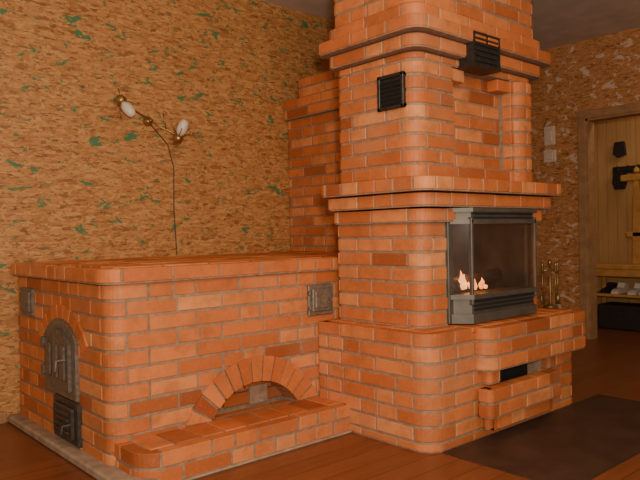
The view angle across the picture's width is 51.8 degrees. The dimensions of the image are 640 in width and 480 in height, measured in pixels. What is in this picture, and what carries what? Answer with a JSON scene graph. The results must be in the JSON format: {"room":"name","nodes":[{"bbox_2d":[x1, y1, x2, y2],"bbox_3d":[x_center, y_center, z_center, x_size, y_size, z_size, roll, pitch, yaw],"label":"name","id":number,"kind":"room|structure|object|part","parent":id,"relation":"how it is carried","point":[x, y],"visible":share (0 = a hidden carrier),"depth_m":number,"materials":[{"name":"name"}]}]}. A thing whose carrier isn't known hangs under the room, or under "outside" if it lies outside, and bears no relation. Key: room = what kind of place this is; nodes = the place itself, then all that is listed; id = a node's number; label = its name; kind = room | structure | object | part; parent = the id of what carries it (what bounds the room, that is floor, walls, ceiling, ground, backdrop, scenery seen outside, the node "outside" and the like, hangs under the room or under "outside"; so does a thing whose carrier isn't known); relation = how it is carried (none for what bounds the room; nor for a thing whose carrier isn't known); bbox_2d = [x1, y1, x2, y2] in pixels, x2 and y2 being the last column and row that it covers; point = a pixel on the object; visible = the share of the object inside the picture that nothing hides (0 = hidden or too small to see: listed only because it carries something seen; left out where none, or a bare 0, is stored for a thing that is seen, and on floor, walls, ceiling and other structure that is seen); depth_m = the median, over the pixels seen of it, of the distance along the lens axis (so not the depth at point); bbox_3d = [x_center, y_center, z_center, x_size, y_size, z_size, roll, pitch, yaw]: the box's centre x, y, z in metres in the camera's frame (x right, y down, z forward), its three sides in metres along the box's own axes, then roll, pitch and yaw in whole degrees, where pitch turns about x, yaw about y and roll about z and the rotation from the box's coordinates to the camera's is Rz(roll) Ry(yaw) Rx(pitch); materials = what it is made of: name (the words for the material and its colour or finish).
{"room":"traditional dwelling","nodes":[
{"label":"traditional dwelling","id":0,"kind":"room"},
{"bbox_2d":[0,0,334,421],"bbox_3d":[-0.768,-0.417,5.092,10.000,2.970,0.150,-2,1,-41],"label":"wall","id":1,"kind":"structure","parent":0,"point":[79,180],"depth_m":4.57,"materials":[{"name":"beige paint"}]},
{"bbox_2d":[0,411,6,423],"bbox_3d":[-3.161,1.100,2.854,3.390,0.070,0.025,-2,1,-41],"label":"baseboard","id":2,"kind":"structure","parent":1,"relation":"attached to","point":[3,415],"depth_m":3.95,"materials":[{"name":"brown wood"}]},
{"bbox_2d":[115,88,193,254],"bbox_3d":[-1.130,-0.450,4.527,0.555,1.122,0.220,-2,1,-41],"label":"wall lamp","id":3,"kind":"object","parent":1,"relation":"attached to","point":[126,107],"visible":1,"depth_m":4.59,"materials":[{"name":"gold metal"}]},
{"bbox_3d":[-1.113,-0.357,4.680,0.201,0.932,0.007,-2,1,-41],"label":"power cord","id":4,"kind":"part","parent":3,"relation":"part of","materials":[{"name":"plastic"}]},
{"bbox_2d":[0,322,639,479],"bbox_3d":[1.493,1.098,2.575,10.000,0.100,6.900,-2,1,-41],"label":"floor","id":5,"kind":"structure","parent":0,"point":[608,364],"depth_m":3.24,"materials":[{"name":"brown wood"}]},
{"bbox_2d":[8,0,585,479],"bbox_3d":[-0.129,-0.409,4.026,2.806,2.949,2.279,-2,1,-41],"label":"brick fireplace","id":6,"kind":"object","parent":5,"relation":"on","point":[189,367],"visible":0.98,"depth_m":3.54,"materials":[{"name":"brick"}]},
{"bbox_3d":[-1.706,0.358,3.853,0.048,0.160,0.200,-2,1,-41],"label":"cleanout door","id":7,"kind":"part","parent":6,"relation":"part of","materials":[{"name":"grey metal"}]},
{"bbox_3d":[-1.403,0.616,3.441,0.079,0.310,0.355,-2,1,-41],"label":"firebox door","id":8,"kind":"part","parent":6,"relation":"part of","materials":[{"name":"grey metal"}]},
{"bbox_3d":[-1.353,0.610,3.468,0.038,0.400,0.440,-2,1,-41],"label":"firebox door frame","id":9,"kind":"part","parent":6,"relation":"part of","materials":[{"name":"grey metal"}]},
{"bbox_3d":[-1.327,0.930,3.395,0.108,0.220,0.340,-2,1,-41],"label":"ash door","id":10,"kind":"part","parent":6,"relation":"part of","materials":[{"name":"metal"}]},
{"bbox_3d":[0.004,0.347,3.851,0.195,0.180,0.065,-2,1,-41],"label":"cleanout door","id":11,"kind":"part","parent":6,"relation":"part of","materials":[{"name":"grey metal"}]},
{"bbox_2d":[445,208,537,323],"bbox_3d":[0.913,0.132,3.884,0.820,0.620,0.440,-2,1,-41],"label":"fireplace insert","id":12,"kind":"object","parent":6,"relation":"on","point":[491,253],"visible":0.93,"depth_m":3.63,"materials":[{"name":"grey metal"}]},
{"bbox_2d":[543,259,557,307],"bbox_3d":[1.476,0.278,4.232,0.091,0.310,0.088,-1,1,34],"label":"stand","id":13,"kind":"object","parent":6,"relation":"on","point":[550,304],"visible":0.98,"depth_m":4.22,"materials":[{"name":"gold metal"}]},
{"bbox_2d":[541,262,544,304],"bbox_3d":[1.425,0.277,4.223,0.040,0.275,0.021,-2,1,-41],"label":"tool","id":14,"kind":"object","parent":13,"relation":"hanging from","point":[542,263],"visible":1,"depth_m":4.22,"materials":[{"name":"gold metal"}]},
{"bbox_2d":[554,262,556,302],"bbox_3d":[1.497,0.271,4.191,0.022,0.265,0.021,-2,1,-41],"label":"tool","id":15,"kind":"object","parent":13,"relation":"hanging from","point":[555,263],"visible":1,"depth_m":4.19,"materials":[{"name":"gold metal"}]},
{"bbox_2d":[555,261,560,303],"bbox_3d":[1.528,0.275,4.242,0.034,0.275,0.032,-2,1,-41],"label":"tool","id":16,"kind":"object","parent":13,"relation":"hanging from","point":[557,294],"visible":0.84,"depth_m":4.23,"materials":[{"name":"gold metal"}]},
{"bbox_2d":[442,394,639,479],"bbox_3d":[1.448,1.037,3.569,1.650,0.004,0.671,-2,1,-41],"label":"floor plate","id":17,"kind":"object","parent":5,"relation":"on","point":[584,439],"visible":1,"depth_m":3.38,"materials":[{"name":"metal"}]},
{"bbox_2d":[598,301,639,331],"bbox_3d":[3.527,0.833,7.036,0.320,0.269,1.000,-2,1,-41],"label":"storage box","id":18,"kind":"object","parent":5,"relation":"on","point":[611,315],"visible":1,"depth_m":7.14,"materials":[{"name":"leather"}]},
{"bbox_2d":[260,0,639,49],"bbox_3d":[1.435,-1.971,2.547,10.000,0.100,6.900,-2,1,-41],"label":"ceiling","id":19,"kind":"structure","parent":0,"point":[556,23],"depth_m":5.78,"materials":[{"name":"paint"}]},
{"bbox_2d":[529,27,639,309],"bbox_3d":[4.209,-0.510,4.882,0.130,2.970,6.750,-2,1,-41],"label":"wall","id":20,"kind":"structure","parent":0,"point":[602,71],"depth_m":6.69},
{"bbox_2d":[544,125,555,145],"bbox_3d":[2.373,-1.078,6.820,0.038,0.200,0.120,-2,1,-41],"label":"light switch","id":21,"kind":"object","parent":20,"relation":"attached to","point":[549,131],"visible":1,"depth_m":6.80,"materials":[{"name":"white plastic"}]},
{"bbox_2d":[543,149,556,162],"bbox_3d":[2.377,-0.868,6.822,0.038,0.130,0.140,-2,1,-41],"label":"light switch","id":22,"kind":"object","parent":20,"relation":"attached to","point":[549,156],"visible":1,"depth_m":6.80,"materials":[{"name":"white plastic"}]},
{"bbox_2d":[577,102,639,339],"bbox_3d":[3.036,-0.150,6.211,0.157,2.270,1.180,-2,1,-41],"label":"door frame","id":23,"kind":"structure","parent":20,"relation":"attached to","point":[586,119],"depth_m":6.56,"materials":[{"name":"brown wood"}]},
{"bbox_2d":[594,116,639,321],"bbox_3d":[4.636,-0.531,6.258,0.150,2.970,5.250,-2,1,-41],"label":"coat rack","id":24,"kind":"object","parent":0,"point":[613,208],"depth_m":7.58,"materials":[{"name":"brown wood"}]},
{"bbox_2d":[612,141,639,189],"bbox_3d":[3.494,-0.844,7.354,0.099,0.540,0.500,-2,1,-41],"label":"hook rail","id":25,"kind":"object","parent":24,"relation":"attached to","point":[619,150],"visible":0.92,"depth_m":7.45,"materials":[{"name":"metal"}]},
{"bbox_3d":[3.495,-0.795,7.354,0.099,0.082,0.500,-2,1,-41],"label":"rail","id":26,"kind":"part","parent":25,"relation":"part of","materials":[{"name":"metal"}]}
]}

